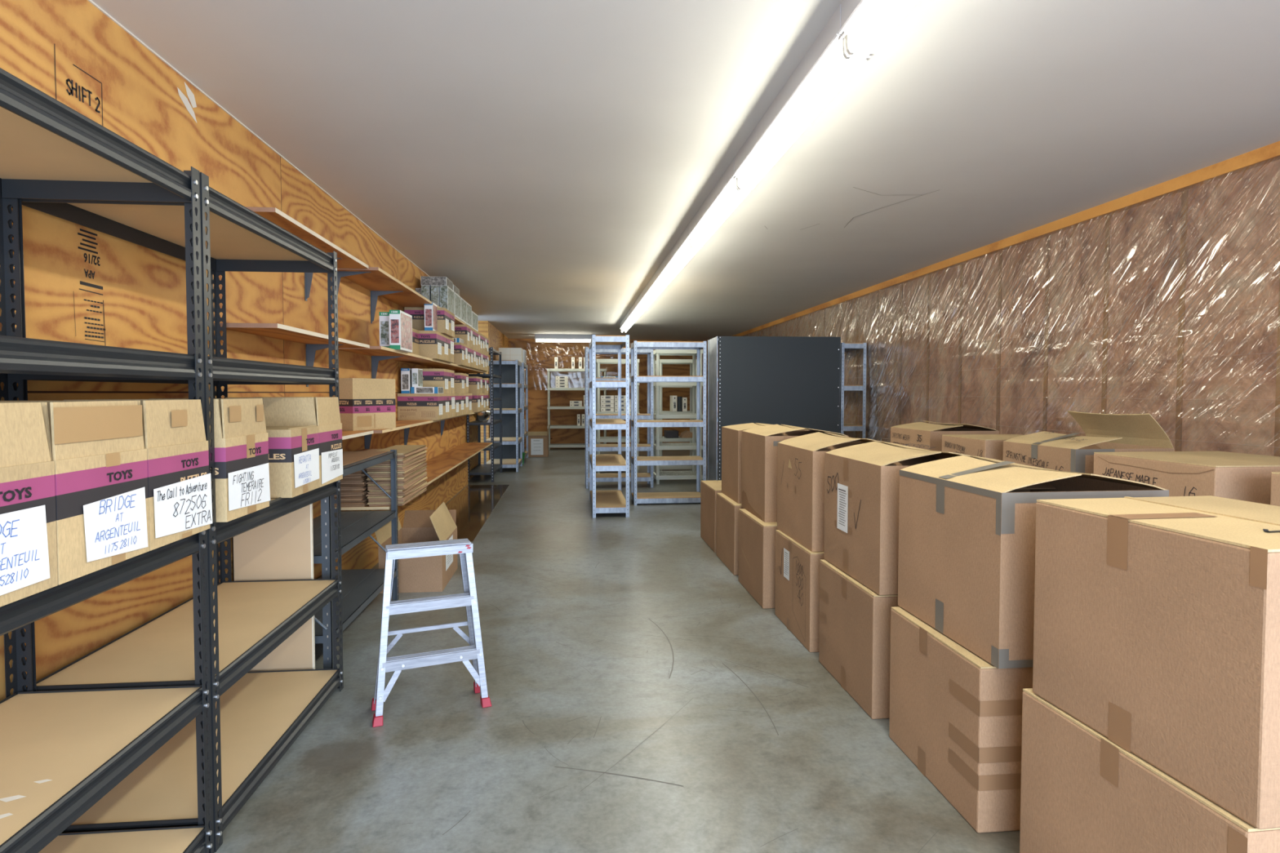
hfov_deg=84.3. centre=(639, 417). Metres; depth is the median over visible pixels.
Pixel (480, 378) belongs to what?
carton
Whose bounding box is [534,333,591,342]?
tube light
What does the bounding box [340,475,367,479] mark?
carton
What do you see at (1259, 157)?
trim
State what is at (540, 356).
wall
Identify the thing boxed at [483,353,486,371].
carton
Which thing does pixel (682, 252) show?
tube light
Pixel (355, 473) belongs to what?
carton
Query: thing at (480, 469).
shelving rack
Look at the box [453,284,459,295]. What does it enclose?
box
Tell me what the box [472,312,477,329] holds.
print
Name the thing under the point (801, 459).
cardboard box
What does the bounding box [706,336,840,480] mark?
tall cabinet
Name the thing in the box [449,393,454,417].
carton
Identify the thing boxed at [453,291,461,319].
box
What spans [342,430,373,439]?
wall shelf
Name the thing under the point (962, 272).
stud
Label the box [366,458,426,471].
carton
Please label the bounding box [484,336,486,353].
carton
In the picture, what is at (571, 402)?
box
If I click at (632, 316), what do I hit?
tube light
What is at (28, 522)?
carton
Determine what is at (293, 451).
carton
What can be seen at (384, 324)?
print
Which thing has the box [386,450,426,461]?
carton
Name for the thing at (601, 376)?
box
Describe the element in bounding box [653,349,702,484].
shelving
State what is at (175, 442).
carton
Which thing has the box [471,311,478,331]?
box
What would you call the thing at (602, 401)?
box
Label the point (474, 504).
sheet
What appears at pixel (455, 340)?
box
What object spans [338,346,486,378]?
wall shelf
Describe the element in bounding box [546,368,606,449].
shelving
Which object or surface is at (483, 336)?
carton
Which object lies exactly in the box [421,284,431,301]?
box
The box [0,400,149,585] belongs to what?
carton
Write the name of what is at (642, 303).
tube light
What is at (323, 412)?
carton
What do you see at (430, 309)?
box
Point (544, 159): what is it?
ceiling
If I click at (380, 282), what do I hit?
wall shelf
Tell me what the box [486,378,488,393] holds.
carton
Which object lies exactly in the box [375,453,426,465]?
carton
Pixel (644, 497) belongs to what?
shelving rack
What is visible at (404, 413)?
print
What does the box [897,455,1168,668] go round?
cardboard box
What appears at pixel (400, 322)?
box
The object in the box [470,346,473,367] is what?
carton
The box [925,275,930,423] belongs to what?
stud
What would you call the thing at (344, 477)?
carton
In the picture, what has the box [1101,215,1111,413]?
stud
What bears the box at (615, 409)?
on the shelving at (599, 439)
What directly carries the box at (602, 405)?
on the box at (602, 409)
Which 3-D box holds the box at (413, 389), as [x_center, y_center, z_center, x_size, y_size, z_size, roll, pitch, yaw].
[-1.859,-0.238,6.187,0.226,0.055,0.261,0,2,-5]
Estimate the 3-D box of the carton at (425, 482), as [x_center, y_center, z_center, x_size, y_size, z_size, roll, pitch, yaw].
[-1.585,0.475,4.665,0.234,0.011,0.706,0,2,-5]
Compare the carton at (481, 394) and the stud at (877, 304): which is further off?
the carton at (481, 394)
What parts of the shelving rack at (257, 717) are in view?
post, post, post, post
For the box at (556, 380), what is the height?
0.060 m
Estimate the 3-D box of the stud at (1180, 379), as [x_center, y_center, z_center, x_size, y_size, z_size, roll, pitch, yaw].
[3.107,-0.087,4.070,0.020,2.410,0.034,0,2,-5]
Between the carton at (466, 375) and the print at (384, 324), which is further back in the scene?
the carton at (466, 375)
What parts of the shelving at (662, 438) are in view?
post, post, shelf, shelf, shelf, shelf, shelf, post, post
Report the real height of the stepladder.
0.657 m
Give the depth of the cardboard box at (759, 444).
4.35 m
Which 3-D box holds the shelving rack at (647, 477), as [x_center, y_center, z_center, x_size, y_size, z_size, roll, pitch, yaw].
[-0.288,-0.003,9.531,0.896,1.860,0.421,0,2,-5]
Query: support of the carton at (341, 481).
on the carton at (366, 481)
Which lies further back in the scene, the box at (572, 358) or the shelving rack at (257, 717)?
the box at (572, 358)
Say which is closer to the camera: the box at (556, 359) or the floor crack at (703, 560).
the floor crack at (703, 560)
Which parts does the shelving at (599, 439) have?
post, post, shelf, shelf, shelf, shelf, post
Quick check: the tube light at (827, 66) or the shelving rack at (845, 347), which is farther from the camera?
the shelving rack at (845, 347)
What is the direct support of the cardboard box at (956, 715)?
on the floor at (833, 773)
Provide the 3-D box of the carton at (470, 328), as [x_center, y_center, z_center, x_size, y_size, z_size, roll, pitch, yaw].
[-2.080,-0.921,8.101,0.293,0.225,0.225,0,2,-5]
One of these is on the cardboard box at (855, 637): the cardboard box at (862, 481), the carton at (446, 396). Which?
the cardboard box at (862, 481)
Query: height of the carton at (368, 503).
0.011 m
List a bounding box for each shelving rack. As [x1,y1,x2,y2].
[0,67,213,852]
[7,172,343,852]
[466,346,502,482]
[483,360,522,471]
[519,362,528,463]
[584,346,653,488]
[589,334,629,517]
[631,340,706,505]
[840,342,866,442]
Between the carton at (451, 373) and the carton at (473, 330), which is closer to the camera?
the carton at (451, 373)
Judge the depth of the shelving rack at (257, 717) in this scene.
2.28 m
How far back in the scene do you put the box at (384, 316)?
4.89 m
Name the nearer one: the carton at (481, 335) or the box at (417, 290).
the box at (417, 290)
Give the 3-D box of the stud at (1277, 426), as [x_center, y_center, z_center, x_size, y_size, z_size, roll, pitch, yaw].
[3.163,-0.067,3.493,0.020,2.410,0.034,0,2,-5]
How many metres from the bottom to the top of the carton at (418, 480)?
0.011 m
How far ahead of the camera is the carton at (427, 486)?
4.33 m
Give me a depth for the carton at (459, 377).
7.35 m
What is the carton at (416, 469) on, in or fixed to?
on the carton at (424, 467)
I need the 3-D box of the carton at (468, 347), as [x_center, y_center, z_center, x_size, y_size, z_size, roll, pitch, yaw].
[-2.062,-0.685,7.923,0.293,0.232,0.219,0,2,-5]
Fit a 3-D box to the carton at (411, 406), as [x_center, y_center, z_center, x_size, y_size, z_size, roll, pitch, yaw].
[-1.913,-0.096,6.194,0.338,0.228,0.298,0,2,-5]
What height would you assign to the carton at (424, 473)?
0.011 m
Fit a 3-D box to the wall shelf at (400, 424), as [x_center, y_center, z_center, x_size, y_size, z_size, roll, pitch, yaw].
[-2.026,0.115,7.143,0.298,0.259,5.450,0,2,-5]
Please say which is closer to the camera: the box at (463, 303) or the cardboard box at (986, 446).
the cardboard box at (986, 446)
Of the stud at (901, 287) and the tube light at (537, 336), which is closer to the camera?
the stud at (901, 287)
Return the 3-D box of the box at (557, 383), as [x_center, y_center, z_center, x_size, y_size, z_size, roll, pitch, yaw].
[-1.734,-0.753,15.684,0.270,0.060,0.272,0,2,-5]
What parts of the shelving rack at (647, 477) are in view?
post, post, post, post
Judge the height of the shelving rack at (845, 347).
1.840 m
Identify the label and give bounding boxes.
[838,488,846,525]
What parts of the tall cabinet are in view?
panel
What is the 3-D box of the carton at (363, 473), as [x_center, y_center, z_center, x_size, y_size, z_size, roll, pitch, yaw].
[-1.811,0.338,4.642,0.208,0.011,0.706,0,2,-5]
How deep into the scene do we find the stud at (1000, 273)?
5.78 m
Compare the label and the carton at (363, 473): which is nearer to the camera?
the label
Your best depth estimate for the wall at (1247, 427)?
4.53 m
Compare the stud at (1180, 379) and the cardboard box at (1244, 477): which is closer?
the cardboard box at (1244, 477)
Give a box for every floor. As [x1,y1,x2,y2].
[213,446,1019,852]
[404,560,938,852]
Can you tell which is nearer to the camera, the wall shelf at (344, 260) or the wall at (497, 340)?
the wall shelf at (344, 260)
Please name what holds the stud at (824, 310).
attached to the wall at (1247, 427)
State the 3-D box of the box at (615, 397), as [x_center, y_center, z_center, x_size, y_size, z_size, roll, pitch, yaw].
[-0.308,-0.316,11.121,0.200,0.060,0.272,0,2,-5]
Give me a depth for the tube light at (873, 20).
2.10 m
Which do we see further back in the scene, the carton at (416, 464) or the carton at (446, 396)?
the carton at (446, 396)
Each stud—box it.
[822,310,825,337]
[839,304,840,337]
[855,298,858,442]
[875,291,879,440]
[898,284,902,425]
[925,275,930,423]
[957,263,963,423]
[995,250,1002,431]
[1042,235,1050,431]
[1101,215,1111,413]
[1174,189,1188,451]
[1273,268,1279,456]
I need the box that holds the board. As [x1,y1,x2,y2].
[233,503,315,671]
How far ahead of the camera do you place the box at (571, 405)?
15.60 m
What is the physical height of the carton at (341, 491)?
0.011 m
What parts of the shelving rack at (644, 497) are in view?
post, post, post, post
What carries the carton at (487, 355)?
on the wall shelf at (378, 353)
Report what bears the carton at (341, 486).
on the carton at (364, 488)
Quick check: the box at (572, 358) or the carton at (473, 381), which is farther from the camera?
the box at (572, 358)
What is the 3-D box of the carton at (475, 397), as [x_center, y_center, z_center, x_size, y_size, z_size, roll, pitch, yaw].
[-2.158,-0.184,8.731,0.333,0.228,0.297,0,2,-5]
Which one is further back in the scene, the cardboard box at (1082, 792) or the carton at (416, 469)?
the carton at (416, 469)
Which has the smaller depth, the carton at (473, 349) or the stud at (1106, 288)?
the stud at (1106, 288)
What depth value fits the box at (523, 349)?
13.07 m
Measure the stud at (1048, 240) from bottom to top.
2.410 m
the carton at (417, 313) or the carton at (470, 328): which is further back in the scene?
the carton at (470, 328)
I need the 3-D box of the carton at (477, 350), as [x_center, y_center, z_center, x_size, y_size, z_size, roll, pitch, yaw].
[-2.125,-0.709,8.586,0.293,0.232,0.219,0,2,-5]
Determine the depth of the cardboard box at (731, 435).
5.13 m
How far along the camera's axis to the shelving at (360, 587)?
3.68 m
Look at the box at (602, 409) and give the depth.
10.98 m
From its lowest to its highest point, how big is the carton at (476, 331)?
0.225 m
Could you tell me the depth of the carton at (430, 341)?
6.04 m
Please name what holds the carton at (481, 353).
on the wall shelf at (378, 353)
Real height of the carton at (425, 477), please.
0.011 m
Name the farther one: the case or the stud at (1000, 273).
the case
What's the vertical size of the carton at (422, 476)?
0.011 m
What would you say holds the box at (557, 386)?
on the shelving at (548, 370)
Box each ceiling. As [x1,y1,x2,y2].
[92,0,1279,340]
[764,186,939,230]
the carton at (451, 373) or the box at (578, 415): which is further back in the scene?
the box at (578, 415)
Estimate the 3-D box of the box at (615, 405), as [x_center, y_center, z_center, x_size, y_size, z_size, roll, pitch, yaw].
[-0.308,-0.188,11.126,0.200,0.060,0.272,0,2,-5]
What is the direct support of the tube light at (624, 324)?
attached to the ceiling at (544, 159)
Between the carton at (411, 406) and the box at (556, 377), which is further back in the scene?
the box at (556, 377)
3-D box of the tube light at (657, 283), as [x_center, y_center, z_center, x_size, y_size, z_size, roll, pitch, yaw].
[0.202,-1.396,7.343,0.148,0.162,1.466,0,2,-5]
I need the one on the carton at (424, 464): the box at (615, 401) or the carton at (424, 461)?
the carton at (424, 461)
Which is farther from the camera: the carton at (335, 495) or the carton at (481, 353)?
the carton at (481, 353)
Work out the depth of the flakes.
1.38 m
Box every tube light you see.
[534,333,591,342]
[619,314,631,333]
[626,302,641,324]
[634,285,654,314]
[645,262,673,299]
[661,225,701,279]
[686,158,752,247]
[732,4,871,189]
[837,0,919,55]
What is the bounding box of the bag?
[679,430,692,437]
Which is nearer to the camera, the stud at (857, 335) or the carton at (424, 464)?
the carton at (424, 464)
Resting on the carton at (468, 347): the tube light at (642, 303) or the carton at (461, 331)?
the carton at (461, 331)
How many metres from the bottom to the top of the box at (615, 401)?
0.060 m
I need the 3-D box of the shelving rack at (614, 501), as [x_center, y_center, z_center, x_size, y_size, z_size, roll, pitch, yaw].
[-0.351,0.071,7.719,0.376,1.840,1.221,0,2,-5]
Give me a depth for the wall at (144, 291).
2.52 m
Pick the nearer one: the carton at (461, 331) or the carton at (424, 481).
the carton at (424, 481)
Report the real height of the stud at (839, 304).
2.410 m
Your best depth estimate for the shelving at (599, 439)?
10.93 m
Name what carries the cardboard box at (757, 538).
on the floor at (833, 773)
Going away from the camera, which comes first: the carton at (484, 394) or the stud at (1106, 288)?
the stud at (1106, 288)
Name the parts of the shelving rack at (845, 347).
post, post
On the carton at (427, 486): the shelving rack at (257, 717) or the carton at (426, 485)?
the carton at (426, 485)
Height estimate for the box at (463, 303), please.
0.245 m
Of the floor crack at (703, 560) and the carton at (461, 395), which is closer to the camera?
the floor crack at (703, 560)
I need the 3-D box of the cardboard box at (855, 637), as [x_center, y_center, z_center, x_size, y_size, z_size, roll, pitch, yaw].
[1.119,0.913,3.038,0.511,0.482,0.595,0,2,-5]
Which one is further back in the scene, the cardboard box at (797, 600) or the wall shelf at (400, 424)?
the wall shelf at (400, 424)
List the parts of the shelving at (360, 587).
post, post, shelf, shelf, shelf, post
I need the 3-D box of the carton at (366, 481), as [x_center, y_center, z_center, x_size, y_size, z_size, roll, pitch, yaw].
[-1.815,0.388,4.641,0.213,0.011,0.706,0,2,-5]
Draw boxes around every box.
[374,502,457,593]
[378,311,389,347]
[389,310,412,352]
[400,368,412,393]
[410,386,443,393]
[411,368,422,386]
[415,288,421,294]
[421,275,453,289]
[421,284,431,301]
[424,302,437,330]
[431,285,439,306]
[440,285,454,314]
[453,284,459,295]
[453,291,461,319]
[453,337,463,343]
[460,297,466,324]
[466,302,471,327]
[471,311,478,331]
[498,347,523,362]
[523,349,524,363]
[528,425,549,457]
[554,357,558,368]
[555,376,568,379]
[555,378,568,382]
[555,382,568,385]
[555,385,568,387]
[569,400,582,404]
[569,404,582,406]
[571,357,574,368]
[577,413,580,426]
[578,357,582,368]
[581,413,584,426]
[600,376,617,377]
[600,395,613,399]
[600,399,613,403]
[600,403,613,407]
[600,407,613,411]
[613,395,626,399]
[613,399,626,403]
[613,403,626,407]
[613,407,626,411]
[670,395,676,411]
[681,397,687,411]
[700,480,721,552]
[716,493,743,575]
[721,422,809,503]
[738,508,777,608]
[741,424,848,522]
[774,529,824,652]
[777,431,907,551]
[818,559,899,719]
[823,441,1008,595]
[888,606,1032,833]
[890,420,999,451]
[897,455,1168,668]
[942,434,1022,460]
[1002,410,1174,474]
[1019,688,1279,852]
[1032,495,1279,830]
[1093,451,1279,504]
[1270,471,1279,506]
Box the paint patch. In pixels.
[177,82,196,122]
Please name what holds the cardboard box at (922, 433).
on the cardboard box
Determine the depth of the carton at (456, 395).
7.06 m
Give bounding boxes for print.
[380,320,388,344]
[400,408,435,417]
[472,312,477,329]
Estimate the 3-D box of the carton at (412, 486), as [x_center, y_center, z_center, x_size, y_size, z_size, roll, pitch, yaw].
[-1.591,0.450,4.663,0.224,0.011,0.691,0,2,-5]
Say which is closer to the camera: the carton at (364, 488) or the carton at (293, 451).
the carton at (293, 451)
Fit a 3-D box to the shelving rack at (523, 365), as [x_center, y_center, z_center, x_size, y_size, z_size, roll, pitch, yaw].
[-2.378,-0.099,13.138,0.521,1.800,1.101,0,2,-5]
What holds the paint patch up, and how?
attached to the wall at (144, 291)
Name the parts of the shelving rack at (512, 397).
post, post, panel, post, post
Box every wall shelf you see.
[213,322,369,386]
[245,206,368,301]
[331,266,475,330]
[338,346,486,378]
[342,410,486,448]
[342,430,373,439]
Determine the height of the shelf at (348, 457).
0.005 m
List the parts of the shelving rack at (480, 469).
post, post, post, post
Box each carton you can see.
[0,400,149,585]
[0,402,57,607]
[63,399,212,551]
[95,398,270,522]
[225,396,342,487]
[266,425,319,497]
[333,493,368,497]
[333,499,368,505]
[333,503,367,506]
[334,493,367,498]
[334,496,368,500]
[338,377,395,431]
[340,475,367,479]
[340,478,367,482]
[340,480,368,484]
[340,483,368,486]
[340,484,367,488]
[340,485,368,490]
[340,488,367,493]
[340,489,368,494]
[340,497,368,502]
[342,475,365,478]
[346,471,368,475]
[351,471,366,474]
[355,448,381,451]
[365,462,426,475]
[365,480,426,496]
[366,457,426,469]
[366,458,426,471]
[366,460,426,473]
[366,466,426,479]
[366,470,426,484]
[366,481,427,498]
[367,464,426,477]
[367,467,426,481]
[367,471,426,485]
[367,473,426,488]
[367,475,426,489]
[367,479,425,493]
[367,488,426,504]
[368,455,426,467]
[368,476,427,492]
[368,484,428,500]
[368,485,427,502]
[368,488,426,506]
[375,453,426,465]
[376,444,426,454]
[382,452,426,462]
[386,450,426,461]
[396,446,426,457]
[396,449,424,459]
[397,393,444,420]
[404,306,449,335]
[409,328,419,355]
[418,330,443,359]
[422,368,449,393]
[440,333,448,361]
[444,393,449,418]
[446,336,453,363]
[448,311,454,337]
[448,369,454,393]
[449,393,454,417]
[451,324,469,346]
[453,342,464,365]
[454,373,464,393]
[454,393,459,416]
[459,393,464,415]
[463,344,467,366]
[464,373,468,393]
[464,393,468,414]
[466,345,470,367]
[468,376,479,393]
[468,393,472,413]
[469,326,472,347]
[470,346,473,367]
[470,347,475,368]
[471,393,479,412]
[472,328,475,348]
[473,349,478,368]
[475,330,477,349]
[476,350,480,369]
[477,331,479,351]
[479,377,482,393]
[480,333,482,351]
[480,351,482,369]
[480,352,484,370]
[480,393,483,411]
[482,334,484,352]
[482,377,486,393]
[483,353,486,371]
[483,393,485,410]
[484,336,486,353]
[485,393,488,410]
[486,337,488,355]
[486,354,488,371]
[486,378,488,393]
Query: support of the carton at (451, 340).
on the wall shelf at (378, 353)
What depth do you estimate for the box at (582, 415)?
15.62 m
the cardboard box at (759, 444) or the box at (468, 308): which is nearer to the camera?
the cardboard box at (759, 444)
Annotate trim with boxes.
[87,0,475,313]
[732,141,1279,336]
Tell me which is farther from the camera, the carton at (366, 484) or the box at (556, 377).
the box at (556, 377)
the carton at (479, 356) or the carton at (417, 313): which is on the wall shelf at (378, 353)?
the carton at (479, 356)
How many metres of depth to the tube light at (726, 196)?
4.25 m
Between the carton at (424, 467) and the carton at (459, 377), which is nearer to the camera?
the carton at (424, 467)
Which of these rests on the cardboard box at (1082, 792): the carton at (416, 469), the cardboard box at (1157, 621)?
the cardboard box at (1157, 621)
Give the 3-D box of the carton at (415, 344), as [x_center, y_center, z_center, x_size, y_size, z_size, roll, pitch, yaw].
[-1.954,-0.613,5.838,0.191,0.232,0.331,0,2,-5]
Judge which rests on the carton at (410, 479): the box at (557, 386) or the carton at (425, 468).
the carton at (425, 468)
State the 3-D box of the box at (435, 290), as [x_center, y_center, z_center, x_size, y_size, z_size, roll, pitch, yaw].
[-1.968,-1.140,6.924,0.074,0.245,0.391,0,2,-5]
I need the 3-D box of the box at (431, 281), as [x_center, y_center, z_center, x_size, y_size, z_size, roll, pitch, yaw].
[-1.982,-1.306,6.922,0.236,0.085,0.381,0,2,-5]
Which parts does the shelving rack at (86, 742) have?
post, post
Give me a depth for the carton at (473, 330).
8.34 m
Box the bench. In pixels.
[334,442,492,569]
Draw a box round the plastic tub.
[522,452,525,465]
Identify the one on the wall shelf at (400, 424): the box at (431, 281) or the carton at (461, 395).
the carton at (461, 395)
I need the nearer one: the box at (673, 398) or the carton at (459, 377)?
the carton at (459, 377)
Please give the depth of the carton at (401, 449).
4.69 m
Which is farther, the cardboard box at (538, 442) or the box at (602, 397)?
the cardboard box at (538, 442)
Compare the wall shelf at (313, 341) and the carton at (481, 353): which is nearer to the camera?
the wall shelf at (313, 341)
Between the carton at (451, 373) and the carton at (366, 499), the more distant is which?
the carton at (451, 373)
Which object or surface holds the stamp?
attached to the wall at (144, 291)
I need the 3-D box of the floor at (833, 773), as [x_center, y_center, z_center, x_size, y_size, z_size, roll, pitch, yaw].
[-0.765,1.073,6.800,7.760,0.100,19.400,0,2,-5]
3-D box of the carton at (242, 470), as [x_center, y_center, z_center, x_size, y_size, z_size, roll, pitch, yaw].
[-1.332,0.115,2.070,0.364,0.340,0.276,0,2,-5]
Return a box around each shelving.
[231,449,399,669]
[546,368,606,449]
[595,359,639,473]
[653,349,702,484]
[655,359,697,471]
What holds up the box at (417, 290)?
on the wall shelf at (380, 282)
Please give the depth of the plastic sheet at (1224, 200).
5.85 m
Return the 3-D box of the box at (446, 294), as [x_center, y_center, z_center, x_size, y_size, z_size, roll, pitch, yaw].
[-1.888,-1.141,6.931,0.074,0.245,0.391,0,2,-5]
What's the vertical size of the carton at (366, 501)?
0.011 m
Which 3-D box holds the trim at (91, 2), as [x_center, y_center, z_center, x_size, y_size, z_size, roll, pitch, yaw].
[-2.036,-1.415,5.636,0.006,0.006,10.900,0,2,-5]
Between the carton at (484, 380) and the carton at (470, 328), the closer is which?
the carton at (470, 328)
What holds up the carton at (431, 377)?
on the carton at (446, 396)
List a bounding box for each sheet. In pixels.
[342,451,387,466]
[445,484,509,542]
[742,157,1279,441]
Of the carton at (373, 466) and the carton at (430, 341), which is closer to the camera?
the carton at (373, 466)
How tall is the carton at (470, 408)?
0.228 m
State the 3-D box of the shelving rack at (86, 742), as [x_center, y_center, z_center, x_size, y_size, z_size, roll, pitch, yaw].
[-1.351,0.291,1.334,0.490,1.845,1.091,0,2,-5]
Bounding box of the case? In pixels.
[663,430,678,437]
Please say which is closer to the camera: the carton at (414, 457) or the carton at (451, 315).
the carton at (414, 457)
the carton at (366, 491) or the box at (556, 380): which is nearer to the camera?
the carton at (366, 491)
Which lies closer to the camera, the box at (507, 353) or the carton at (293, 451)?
the carton at (293, 451)
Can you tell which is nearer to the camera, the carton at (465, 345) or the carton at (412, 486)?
the carton at (412, 486)
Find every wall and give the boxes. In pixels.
[0,0,478,701]
[478,320,508,464]
[508,338,718,448]
[745,159,1279,456]
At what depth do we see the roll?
11.10 m
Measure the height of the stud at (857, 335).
2.410 m
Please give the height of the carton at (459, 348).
0.232 m
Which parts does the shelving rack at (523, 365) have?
post, post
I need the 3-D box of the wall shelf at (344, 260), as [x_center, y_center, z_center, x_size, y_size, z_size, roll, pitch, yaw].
[-1.716,-0.773,3.629,0.253,0.259,1.360,0,2,-5]
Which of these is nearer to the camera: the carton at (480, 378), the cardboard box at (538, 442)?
the carton at (480, 378)
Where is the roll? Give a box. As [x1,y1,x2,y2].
[677,396,681,411]
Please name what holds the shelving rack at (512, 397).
on the floor at (833, 773)
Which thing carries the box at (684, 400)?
on the shelving at (662, 438)
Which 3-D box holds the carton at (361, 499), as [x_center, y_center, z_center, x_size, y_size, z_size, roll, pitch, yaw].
[-1.817,0.488,4.644,0.197,0.011,0.710,0,2,-5]
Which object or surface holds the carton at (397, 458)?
on the carton at (423, 451)
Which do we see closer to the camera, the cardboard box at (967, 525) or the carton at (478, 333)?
the cardboard box at (967, 525)
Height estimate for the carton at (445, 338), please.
0.238 m
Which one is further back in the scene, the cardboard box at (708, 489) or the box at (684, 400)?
the box at (684, 400)
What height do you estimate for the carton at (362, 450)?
0.011 m
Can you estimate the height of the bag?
0.110 m
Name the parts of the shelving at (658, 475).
post, post, shelf, shelf, shelf, shelf, shelf, post, post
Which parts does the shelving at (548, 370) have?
post, post, shelf, shelf, shelf, shelf, shelf, post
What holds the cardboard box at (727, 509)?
on the floor at (833, 773)
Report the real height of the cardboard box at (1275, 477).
0.500 m
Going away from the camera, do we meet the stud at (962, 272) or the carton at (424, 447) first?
the carton at (424, 447)
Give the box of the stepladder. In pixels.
[371,538,491,727]
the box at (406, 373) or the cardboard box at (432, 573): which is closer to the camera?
the cardboard box at (432, 573)
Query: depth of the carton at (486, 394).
9.60 m
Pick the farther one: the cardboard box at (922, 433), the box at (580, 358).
the box at (580, 358)
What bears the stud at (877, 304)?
attached to the wall at (1247, 427)
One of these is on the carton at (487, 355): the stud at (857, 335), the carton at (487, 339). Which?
the carton at (487, 339)
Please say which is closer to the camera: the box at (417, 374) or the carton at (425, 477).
the carton at (425, 477)
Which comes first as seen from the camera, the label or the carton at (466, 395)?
the label
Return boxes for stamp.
[53,43,106,346]
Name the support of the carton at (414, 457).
on the carton at (424, 455)
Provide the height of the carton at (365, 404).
0.325 m
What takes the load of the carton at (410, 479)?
on the carton at (424, 473)
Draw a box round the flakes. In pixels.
[0,779,51,818]
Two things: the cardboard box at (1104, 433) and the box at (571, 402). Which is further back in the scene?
the box at (571, 402)
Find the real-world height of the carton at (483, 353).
0.232 m
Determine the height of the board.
1.080 m
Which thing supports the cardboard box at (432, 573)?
on the floor at (833, 773)
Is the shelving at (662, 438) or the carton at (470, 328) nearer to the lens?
the carton at (470, 328)
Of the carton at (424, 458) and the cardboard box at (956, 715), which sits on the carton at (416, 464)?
the carton at (424, 458)
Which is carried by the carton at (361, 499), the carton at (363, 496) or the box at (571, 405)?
the carton at (363, 496)

